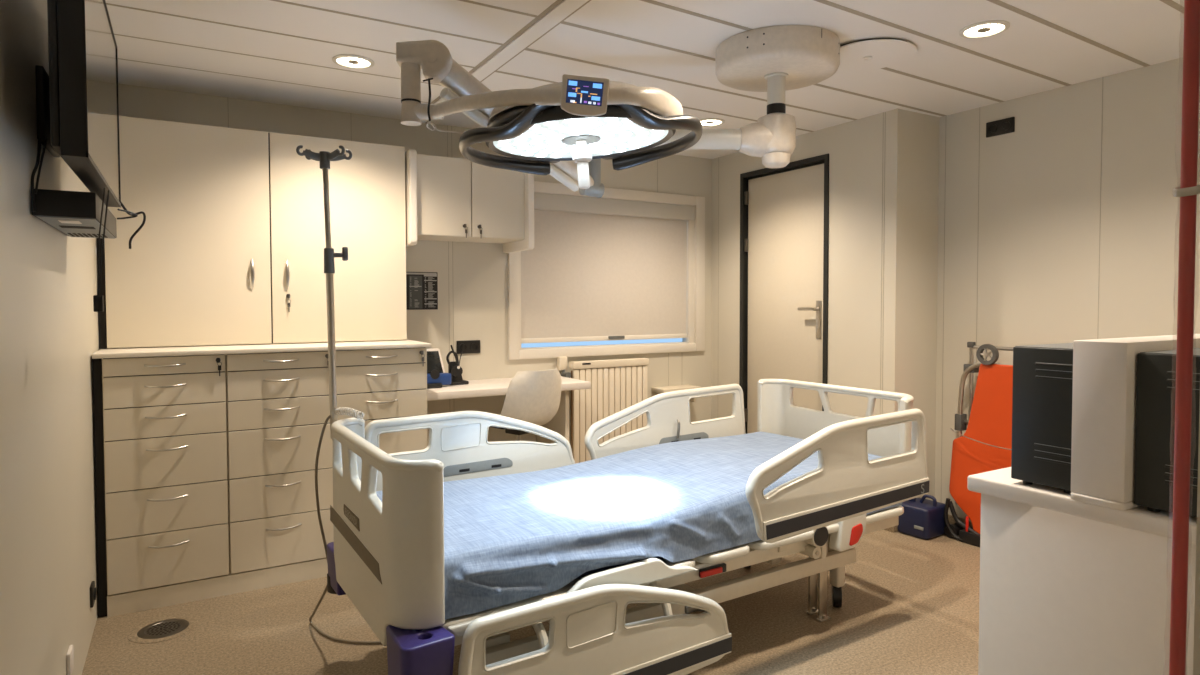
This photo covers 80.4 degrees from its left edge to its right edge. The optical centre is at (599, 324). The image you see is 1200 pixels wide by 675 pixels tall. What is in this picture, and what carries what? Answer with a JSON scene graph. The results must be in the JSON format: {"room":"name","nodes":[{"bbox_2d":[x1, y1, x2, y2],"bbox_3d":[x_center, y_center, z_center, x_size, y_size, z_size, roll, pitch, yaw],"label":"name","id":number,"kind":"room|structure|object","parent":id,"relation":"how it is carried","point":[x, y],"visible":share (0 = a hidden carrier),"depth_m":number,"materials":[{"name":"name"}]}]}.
{"room":"hospital treatment room","nodes":[
{"label":"hospital treatment room","id":0,"kind":"room"},
{"bbox_2d":[0,0,100,674],"bbox_3d":[-1.168,0.093,1.168,0.100,2.646,6.390,-1,2,-30],"label":"wall","id":1,"kind":"structure","parent":0,"point":[49,323],"depth_m":2.08,"materials":[{"name":"beige paint"}]},
{"bbox_2d":[30,138,47,211],"bbox_3d":[-1.589,-0.425,2.014,0.018,0.211,0.043,0,2,18],"label":"cable","id":2,"kind":"object","parent":1,"relation":"attached to","point":[38,159],"visible":1,"depth_m":2.00,"materials":[{"name":"black plastic"}]},
{"bbox_2d":[66,645,73,674],"bbox_3d":[-1.849,1.175,2.479,0.012,0.085,0.085,-1,2,-30],"label":"wall socket","id":3,"kind":"object","parent":1,"relation":"attached to","point":[70,654],"visible":1,"depth_m":2.45,"materials":[{"name":"white plastic"}]},
{"bbox_2d":[31,189,116,238],"bbox_3d":[-1.728,-0.355,2.362,0.150,0.080,0.740,-1,2,-30],"label":"media box","id":4,"kind":"object","parent":1,"relation":"attached to","point":[72,213],"visible":0.95,"depth_m":2.07,"materials":[{"name":"black plastic"}]},
{"bbox_2d":[35,0,120,206],"bbox_3d":[-1.605,-0.721,2.157,0.172,0.595,1.060,-1,2,-30],"label":"television","id":5,"kind":"object","parent":1,"relation":"attached to","point":[77,104],"visible":0.94,"depth_m":1.86,"materials":[{"name":"black plastic"}]},
{"bbox_2d":[93,187,108,311],"bbox_3d":[-1.509,-0.227,2.163,0.026,0.376,0.097,0,2,-6],"label":"cable","id":6,"kind":"object","parent":5,"relation":"hanging from","point":[98,306],"visible":1,"depth_m":2.13,"materials":[{"name":"black plastic"}]},
{"bbox_2d":[117,202,145,248],"bbox_3d":[-1.795,-0.377,2.708,0.050,0.174,0.116,0,2,17],"label":"cable","id":7,"kind":"object","parent":5,"relation":"attached to","point":[132,215],"visible":0.99,"depth_m":2.73,"materials":[{"name":"black plastic"}]},
{"bbox_2d":[89,581,95,607],"bbox_3d":[-2.199,1.170,3.083,0.018,0.090,0.085,-1,2,-30],"label":"wall socket","id":8,"kind":"object","parent":1,"relation":"attached to","point":[92,588],"visible":1,"depth_m":3.06,"materials":[{"name":"black plastic"}]},
{"bbox_2d":[118,83,711,444],"bbox_3d":[-0.905,-0.025,4.975,4.403,2.646,0.122,-1,2,-30],"label":"wall","id":9,"kind":"structure","parent":0,"point":[472,276],"depth_m":4.88,"materials":[{"name":"beige paint"}]},
{"bbox_2d":[406,272,437,309],"bbox_3d":[-1.184,-0.224,4.733,0.210,0.250,0.004,-1,2,-30],"label":"chart","id":10,"kind":"object","parent":9,"relation":"attached to","point":[421,287],"visible":1,"depth_m":4.73,"materials":[{"name":"black paper"}]},
{"bbox_2d":[456,340,479,353],"bbox_3d":[-0.906,0.155,4.901,0.170,0.090,0.018,-1,2,-30],"label":"wall socket","id":11,"kind":"object","parent":9,"relation":"attached to","point":[468,346],"visible":0.95,"depth_m":4.90,"materials":[{"name":"black plastic"}]},
{"bbox_2d":[405,149,533,252],"bbox_3d":[-0.892,-0.776,4.632,0.814,0.568,0.442,-1,2,-30],"label":"upper cabinet","id":12,"kind":"object","parent":9,"relation":"attached to","point":[447,198],"visible":0.87,"depth_m":4.48,"materials":[{"name":"beige laminate"}]},
{"bbox_2d":[557,357,648,463],"bbox_3d":[0.032,0.758,5.401,0.743,1.050,0.128,-1,2,-30],"label":"radiator","id":13,"kind":"object","parent":9,"relation":"attached to","point":[617,385],"visible":0.54,"depth_m":5.32,"materials":[{"name":"metal"}]},
{"bbox_2d":[569,358,648,368],"bbox_3d":[0.077,0.295,5.382,0.668,0.053,0.068,-1,2,-30],"label":"grille","id":14,"kind":"object","parent":13,"relation":"attached to","point":[633,363],"depth_m":5.36,"materials":[{"name":"metal"}]},
{"bbox_2d":[508,181,704,359],"bbox_3d":[0.087,-0.405,5.513,1.756,1.277,0.115,-1,2,-30],"label":"window","id":15,"kind":"structure","parent":9,"relation":"in","point":[621,271],"depth_m":5.48,"materials":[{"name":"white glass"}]},
{"bbox_2d":[521,210,686,338],"bbox_3d":[0.071,-0.366,5.495,1.495,0.970,0.003,-1,2,-30],"label":"roller blind","id":16,"kind":"object","parent":15,"relation":"attached to","point":[584,275],"depth_m":5.47,"materials":[{"name":"fabric"}]},
{"bbox_2d":[652,385,700,401],"bbox_3d":[0.614,0.567,5.714,0.370,0.130,0.168,-1,2,-30],"label":"wall shelf","id":17,"kind":"object","parent":9,"relation":"attached to","point":[659,390],"visible":0.43,"depth_m":5.67,"materials":[{"name":"beige laminate"}]},
{"bbox_2d":[82,529,979,674],"bbox_3d":[0.897,1.426,2.359,4.820,0.100,6.490,-1,2,-30],"label":"floor","id":18,"kind":"structure","parent":0,"point":[910,604],"depth_m":3.15,"materials":[{"name":"plastic"}]},
{"bbox_2d":[92,358,106,617],"bbox_3d":[-2.483,0.745,3.579,0.034,1.200,0.715,-1,2,-30],"label":"strip","id":19,"kind":"object","parent":18,"relation":"on","point":[96,363],"visible":0.43,"depth_m":3.27,"materials":[{"name":"black plastic"}]},
{"bbox_2d":[127,615,197,643],"bbox_3d":[-1.943,1.354,3.164,0.270,0.004,0.270,-1,2,-30],"label":"floor drain","id":20,"kind":"object","parent":18,"relation":"on","point":[171,627],"visible":1,"depth_m":3.15,"materials":[{"name":"metal"}]},
{"bbox_2d":[102,354,229,616],"bbox_3d":[-2.237,0.741,3.696,0.505,1.200,0.772,-1,2,-30],"label":"drawer unit","id":21,"kind":"object","parent":18,"relation":"on","point":[165,417],"visible":1,"depth_m":3.38,"materials":[{"name":"beige laminate"}]},
{"bbox_2d":[92,340,430,358],"bbox_3d":[-1.814,0.121,3.931,1.559,0.022,0.768,-1,2,-30],"label":"countertop","id":22,"kind":"structure","parent":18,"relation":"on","point":[361,345],"depth_m":3.62,"materials":[{"name":"laminate"}]},
{"bbox_2d":[97,116,406,348],"bbox_3d":[-1.920,-0.479,4.053,1.530,1.166,0.418,-1,2,-30],"label":"wall cabinet","id":23,"kind":"object","parent":22,"relation":"on","point":[229,247],"depth_m":3.85,"materials":[{"name":"beige laminate"}]},
{"bbox_2d":[226,351,333,593],"bbox_3d":[-1.801,0.732,3.951,0.506,1.200,0.772,-1,2,-30],"label":"drawer unit","id":24,"kind":"object","parent":18,"relation":"on","point":[278,405],"visible":0.84,"depth_m":3.63,"materials":[{"name":"beige laminate"}]},
{"bbox_2d":[309,415,381,643],"bbox_3d":[-0.864,0.858,2.985,0.955,1.005,0.314,0,2,8],"label":"cable","id":25,"kind":"object","parent":18,"relation":"on","point":[329,416],"visible":0.69,"depth_m":2.91,"materials":[{"name":"black rubber"}]},
{"bbox_2d":[336,347,427,453],"bbox_3d":[-1.366,0.723,4.205,0.502,1.200,0.772,-1,2,-30],"label":"drawer unit","id":26,"kind":"object","parent":18,"relation":"on","point":[380,384],"visible":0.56,"depth_m":3.90,"materials":[{"name":"beige laminate"}]},
{"bbox_2d":[427,376,590,443],"bbox_3d":[-0.700,0.848,4.738,1.173,0.915,0.538,-1,2,-30],"label":"desk","id":27,"kind":"object","parent":18,"relation":"on","point":[559,423],"visible":0.16,"depth_m":4.71,"materials":[{"name":"white laminate"}]},
{"bbox_2d":[427,349,450,388],"bbox_3d":[-1.071,0.278,4.504,0.240,0.239,0.158,-1,2,-30],"label":"desk phone","id":28,"kind":"object","parent":27,"relation":"on","point":[437,377],"visible":0.53,"depth_m":4.52,"materials":[{"name":"plastic"}]},
{"bbox_2d":[446,345,468,384],"bbox_3d":[-0.943,0.261,4.658,0.143,0.262,0.105,-1,2,-30],"label":"dock","id":29,"kind":"object","parent":27,"relation":"on","point":[454,369],"visible":0.88,"depth_m":4.63,"materials":[{"name":"black plastic"}]},
{"bbox_2d":[490,368,561,440],"bbox_3d":[-0.470,0.788,4.210,0.582,1.066,0.609,1,2,40],"label":"shell chair","id":30,"kind":"object","parent":18,"relation":"on","point":[533,397],"visible":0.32,"depth_m":4.02,"materials":[{"name":"white plastic"}]},
{"bbox_2d":[327,379,929,674],"bbox_3d":[0.222,0.851,3.144,2.549,1.003,1.217,-1,2,-32],"label":"hospital bed","id":31,"kind":"object","parent":18,"relation":"on","point":[387,556],"visible":0.88,"depth_m":2.67,"materials":[{"name":"plastic"}]},
{"bbox_2d":[296,145,351,439],"bbox_3d":[-1.103,-0.119,2.869,0.190,1.184,0.102,0,2,-1],"label":"pole","id":32,"kind":"object","parent":31,"relation":"attached to","point":[324,157],"visible":0.95,"depth_m":2.86,"materials":[{"name":"metal"}]},
{"bbox_2d":[335,407,363,419],"bbox_3d":[-1.013,0.355,2.857,0.163,0.045,0.032,1,2,31],"label":"coiled cord","id":33,"kind":"object","parent":31,"relation":"on","point":[352,412],"visible":1,"depth_m":2.84,"materials":[{"name":"white plastic"}]},
{"bbox_2d":[376,432,902,619],"bbox_3d":[0.231,0.750,3.123,2.281,0.243,0.969,-1,2,-32],"label":"mattress","id":34,"kind":"object","parent":31,"relation":"on","point":[510,538],"visible":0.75,"depth_m":2.69,"materials":[{"name":"blue fabric"}]},
{"bbox_2d":[898,494,945,539],"bbox_3d":[2.016,1.181,4.445,0.244,0.252,0.210,-1,2,-34],"label":"toolbox","id":35,"kind":"object","parent":18,"relation":"on","point":[922,518],"visible":0.86,"depth_m":4.37,"materials":[{"name":"blue plastic"}]},
{"bbox_2d":[943,342,1012,546],"bbox_3d":[2.369,0.718,4.032,0.184,1.205,0.843,-1,2,-30],"label":"stretcher","id":36,"kind":"object","parent":18,"relation":"on","point":[985,445],"visible":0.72,"depth_m":4.23,"materials":[{"name":"orange plastic"}]},
{"bbox_2d":[967,467,1196,674],"bbox_3d":[2.251,0.899,2.311,2.307,0.950,0.781,-1,2,-30],"label":"counter","id":37,"kind":"object","parent":18,"relation":"on","point":[1068,586],"depth_m":1.83,"materials":[{"name":"white laminate"}]},
{"bbox_2d":[1011,343,1072,493],"bbox_3d":[1.371,0.246,1.999,0.463,0.378,0.166,-1,2,-30],"label":"equipment box","id":38,"kind":"object","parent":37,"relation":"on","point":[1042,373],"visible":0.49,"depth_m":1.89,"materials":[{"name":"metal"}]},
{"bbox_2d":[967,467,1196,543],"bbox_3d":[2.250,0.447,2.296,2.307,0.045,0.781,-1,2,-30],"label":"countertop","id":39,"kind":"structure","parent":37,"relation":"on","point":[999,483],"depth_m":1.82,"materials":[{"name":"white laminate"}]},
{"bbox_2d":[1070,334,1199,509],"bbox_3d":[1.532,0.236,1.923,0.742,0.402,0.124,-1,2,-30],"label":"upright","id":40,"kind":"object","parent":37,"relation":"on","point":[1104,370],"visible":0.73,"depth_m":1.73,"materials":[{"name":"laminate"}]},
{"bbox_2d":[1134,348,1199,516],"bbox_3d":[1.520,0.253,1.745,0.463,0.378,0.166,-1,2,-30],"label":"equipment box","id":41,"kind":"object","parent":37,"relation":"on","point":[1156,370],"visible":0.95,"depth_m":1.66,"materials":[{"name":"metal"}]},
{"bbox_2d":[1169,0,1199,674],"bbox_3d":[0.708,0.100,0.863,0.029,2.644,0.029,1,2,32],"label":"pole","id":42,"kind":"object","parent":18,"relation":"on","point":[1188,190],"visible":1,"depth_m":0.86,"materials":[{"name":"red metal"}]},
{"bbox_2d":[105,0,1183,158],"bbox_3d":[0.891,-1.316,2.274,4.820,0.106,6.490,-1,2,-30],"label":"ceiling","id":43,"kind":"structure","parent":0,"point":[270,51],"depth_m":3.31,"materials":[{"name":"white paint"}]},
{"bbox_2d":[332,54,373,68],"bbox_3d":[-1.219,-1.298,3.514,0.198,0.009,0.198,-1,2,-30],"label":"recessed light","id":44,"kind":"object","parent":43,"relation":"in","point":[352,61],"visible":1,"depth_m":3.50,"materials":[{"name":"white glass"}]},
{"bbox_2d":[396,25,839,197],"bbox_3d":[0.220,-0.900,2.998,0.973,0.778,1.931,2,2,43],"label":"lamp","id":45,"kind":"object","parent":43,"relation":"hanging from","point":[547,129],"visible":1,"depth_m":2.66,"materials":[{"name":"plastic"}]},
{"bbox_2d":[699,118,724,126],"bbox_3d":[0.728,-1.340,4.710,0.198,0.009,0.198,-1,2,-30],"label":"recessed light","id":46,"kind":"object","parent":43,"relation":"in","point":[707,122],"visible":0.85,"depth_m":4.69,"materials":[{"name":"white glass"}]},
{"bbox_2d":[838,38,916,70],"bbox_3d":[1.288,-1.293,3.417,0.430,0.024,0.430,-1,2,-30],"label":"cover plate","id":47,"kind":"object","parent":43,"relation":"attached to","point":[875,53],"visible":0.77,"depth_m":3.37,"materials":[{"name":"white plastic"}]},
{"bbox_2d":[959,20,1009,38],"bbox_3d":[1.685,-1.292,3.116,0.198,0.009,0.198,-1,2,-30],"label":"recessed light","id":48,"kind":"object","parent":43,"relation":"in","point":[983,29],"visible":1,"depth_m":3.10,"materials":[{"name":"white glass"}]},
{"bbox_2d":[711,109,907,418],"bbox_3d":[1.434,-0.038,5.236,0.102,2.646,1.794,-1,2,-30],"label":"wall","id":49,"kind":"structure","parent":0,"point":[868,156],"depth_m":4.71,"materials":[{"name":"beige paint"}]},
{"bbox_2d":[739,154,828,433],"bbox_3d":[1.371,0.050,5.302,0.147,2.465,0.890,-1,2,-30],"label":"door","id":50,"kind":"structure","parent":49,"relation":"attached to","point":[784,212],"depth_m":5.27,"materials":[{"name":"wood"}]},
{"bbox_2d":[884,526,894,532],"bbox_3d":[1.710,1.264,4.701,0.012,0.075,0.549,-1,2,-30],"label":"baseboard","id":51,"kind":"structure","parent":49,"relation":"attached to","point":[891,529],"depth_m":4.47,"materials":[{"name":"plastic"}]},
{"bbox_2d":[905,111,939,500],"bbox_3d":[2.086,-0.021,4.636,0.417,2.646,0.100,-1,2,-30],"label":"wall","id":52,"kind":"structure","parent":0,"point":[923,129],"depth_m":4.56,"materials":[{"name":"beige paint"}]},
{"bbox_2d":[935,57,1199,519],"bbox_3d":[3.383,0.035,2.734,0.102,2.646,4.496,-1,2,-30],"label":"wall","id":53,"kind":"structure","parent":0,"point":[1063,226],"depth_m":3.99,"materials":[{"name":"beige paint"}]},
{"bbox_2d":[948,514,972,526],"bbox_3d":[2.826,1.295,3.620,0.012,0.075,2.444,-1,2,-30],"label":"baseboard","id":54,"kind":"structure","parent":53,"relation":"attached to","point":[950,517],"depth_m":4.55,"materials":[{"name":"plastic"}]},
{"bbox_2d":[986,117,1014,137],"bbox_3d":[2.397,-1.183,4.261,0.018,0.090,0.170,-1,2,-30],"label":"air vent","id":55,"kind":"object","parent":53,"relation":"attached to","point":[1007,125],"visible":1,"depth_m":4.25,"materials":[{"name":"black metal"}]},
{"bbox_2d":[1193,404,1199,674],"bbox_3d":[2.212,0.071,1.669,3.000,2.646,0.240,-1,2,-30],"label":"wall","id":56,"kind":"structure","parent":0,"point":[1196,654],"depth_m":1.02,"materials":[{"name":"beige paint"}]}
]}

